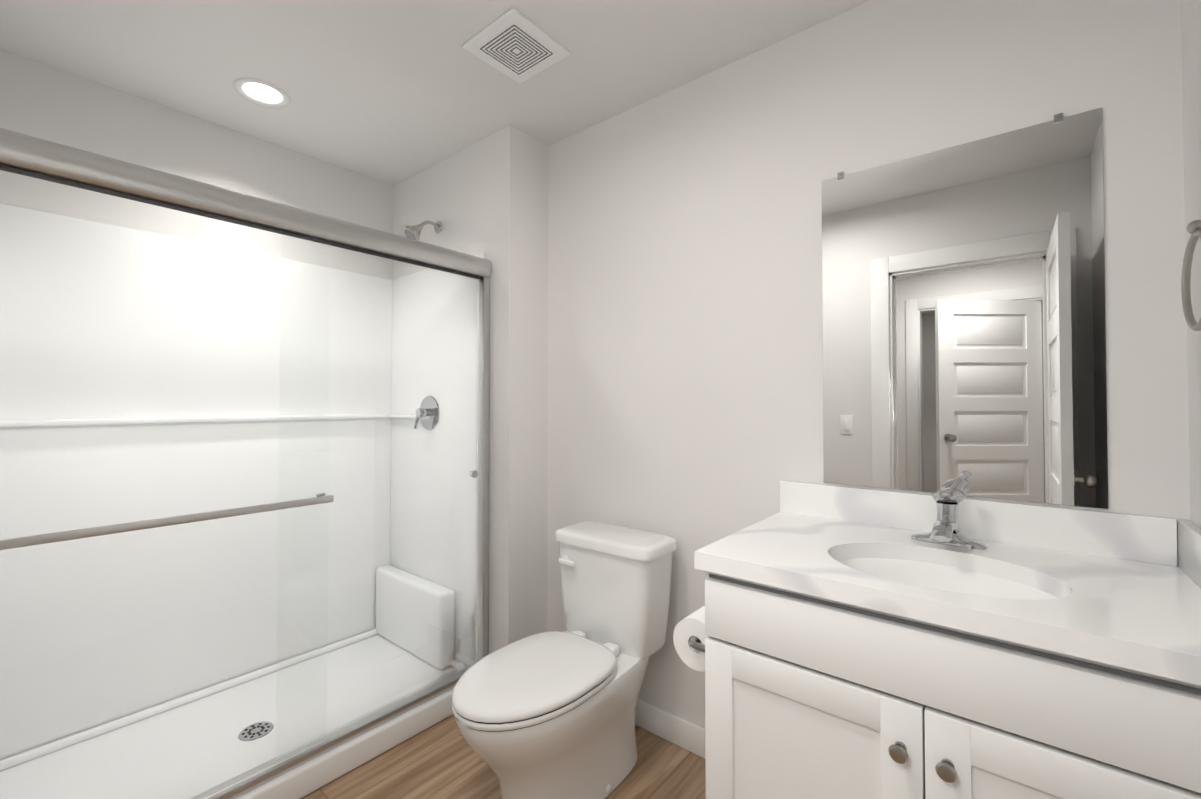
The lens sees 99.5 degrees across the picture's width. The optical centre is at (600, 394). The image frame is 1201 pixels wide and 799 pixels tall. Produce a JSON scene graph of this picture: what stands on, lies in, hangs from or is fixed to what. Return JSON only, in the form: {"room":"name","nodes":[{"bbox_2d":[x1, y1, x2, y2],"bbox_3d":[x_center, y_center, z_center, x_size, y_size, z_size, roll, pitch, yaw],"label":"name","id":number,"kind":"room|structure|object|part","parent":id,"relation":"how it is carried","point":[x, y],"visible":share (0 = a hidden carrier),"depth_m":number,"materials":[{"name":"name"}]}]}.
{"room":"bathroom","nodes":[
{"label":"bathroom","id":0,"kind":"room"},
{"bbox_2d":[0,49,393,279],"bbox_3d":[-1.691,0.070,2.166,0.120,2.440,1.627,-1,-1,39],"label":"wall","id":1,"kind":"structure","parent":0,"point":[45,102],"depth_m":2.05,"materials":[{"name":"paint"}]},
{"bbox_2d":[0,0,869,185],"bbox_3d":[-1.252,-1.214,-0.251,4.050,0.050,5.700,-1,-1,39],"label":"ceiling","id":2,"kind":"structure","parent":0,"point":[393,92],"depth_m":1.75,"materials":[{"name":"paint"}]},
{"bbox_2d":[233,78,290,107],"bbox_3d":[-1.292,-1.150,1.947,0.184,0.006,0.184,-1,-1,39],"label":"recessed light","id":3,"kind":"object","parent":2,"relation":"in","point":[260,92],"visible":1,"depth_m":1.94,"materials":[{"name":"white paint"}]},
{"bbox_2d":[463,8,569,83],"bbox_3d":[-0.280,-1.151,1.699,0.252,0.012,0.252,-1,-1,39],"label":"ceiling vent","id":4,"kind":"object","parent":2,"relation":"in","point":[515,45],"visible":1,"depth_m":1.68,"materials":[{"name":"white plastic"}]},
{"bbox_2d":[393,125,547,653],"bbox_3d":[-0.693,0.077,2.626,1.080,2.440,0.350,-1,-1,39],"label":"wall","id":5,"kind":"structure","parent":0,"point":[488,196],"depth_m":2.23,"materials":[{"name":"paint"}]},
{"bbox_2d":[301,715,705,798],"bbox_3d":[-1.252,1.276,-0.291,4.050,0.050,5.700,-1,-1,39],"label":"floor","id":6,"kind":"structure","parent":0,"point":[442,759],"depth_m":1.72,"materials":[{"name":"brown wood"}]},
{"bbox_2d":[0,128,491,798],"bbox_3d":[-1.265,0.213,1.893,0.878,2.145,1.504,-1,-1,39],"label":"shower","id":7,"kind":"object","parent":6,"relation":"on","point":[244,524],"visible":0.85,"depth_m":1.99,"materials":[{"name":"white plastic"}]},
{"bbox_2d":[452,521,676,798],"bbox_3d":[-0.125,0.895,1.653,0.440,0.782,0.777,-1,-1,39],"label":"toilet","id":8,"kind":"object","parent":6,"relation":"on","point":[547,715],"visible":1,"depth_m":1.61,"materials":[{"name":"white ceramic"}]},
{"bbox_2d":[694,478,1200,798],"bbox_3d":[0.735,0.740,1.129,0.874,1.068,0.595,-1,-1,39],"label":"bathroom vanity","id":9,"kind":"object","parent":6,"relation":"on","point":[952,642],"visible":1,"depth_m":0.99,"materials":[{"name":"white paint"}]},
{"bbox_2d":[673,606,705,671],"bbox_3d":[0.272,0.650,1.347,0.139,0.132,0.171,-1,-1,39],"label":"toilet paper","id":10,"kind":"object","parent":9,"relation":"attached to","point":[689,636],"visible":0.38,"depth_m":1.33,"materials":[{"name":"white paper"}]},
{"bbox_3d":[0.570,0.648,0.901,0.104,0.032,0.031,-1,-1,39],"label":"knob","id":11,"kind":"part","parent":9,"relation":"part of","materials":[{"name":"silver metal"}]},
{"bbox_2d":[837,558,1057,599],"bbox_3d":[0.718,0.483,1.087,0.443,0.154,0.330,-1,-1,39],"label":"sink","id":12,"kind":"object","parent":9,"relation":"in","point":[933,573],"depth_m":1.20,"materials":[{"name":"white ceramic"}]},
{"bbox_2d":[911,478,986,549],"bbox_3d":[0.834,0.289,1.231,0.156,0.163,0.174,-1,-1,39],"label":"faucet","id":13,"kind":"object","parent":9,"relation":"on","point":[945,534],"depth_m":1.25,"materials":[{"name":"silver metal"}]},
{"bbox_3d":[0.577,0.785,0.926,0.846,0.730,0.020,-1,-1,39],"label":"door","id":14,"kind":"part","parent":9,"relation":"part of","materials":[{"name":"white paint"}]},
{"bbox_2d":[547,0,1189,728],"bbox_3d":[0.596,0.063,1.718,2.065,2.440,0.120,-1,-1,39],"label":"wall","id":15,"kind":"structure","parent":0,"point":[685,316],"depth_m":1.67,"materials":[{"name":"paint"}]},
{"bbox_2d":[635,699,704,758],"bbox_3d":[0.171,1.237,1.957,1.079,0.100,0.017,-1,-1,39],"label":"baseboard","id":16,"kind":"structure","parent":15,"relation":"attached to","point":[677,730],"depth_m":1.86,"materials":[{"name":"white paint"}]},
{"bbox_2d":[822,107,1107,508],"bbox_3d":[0.923,-0.205,1.369,0.620,0.940,0.010,-1,-1,39],"label":"mirror","id":17,"kind":"object","parent":15,"relation":"attached to","point":[963,311],"visible":1,"depth_m":1.33,"materials":[{"name":"silver mirror"}]},
{"bbox_2d":[1181,0,1200,527],"bbox_3d":[0.721,0.041,0.337,0.120,2.440,1.857,-1,-1,39],"label":"wall","id":18,"kind":"structure","parent":0,"point":[1191,47],"depth_m":1.05,"materials":[{"name":"paint"}]},
{"bbox_2d":[1181,220,1200,330],"bbox_3d":[1.029,-0.211,0.857,0.055,0.204,0.171,-1,-1,39],"label":"towel ring","id":19,"kind":"object","parent":18,"relation":"attached to","point":[1193,228],"visible":1,"depth_m":0.91,"materials":[{"name":"silver metal"}]}
]}

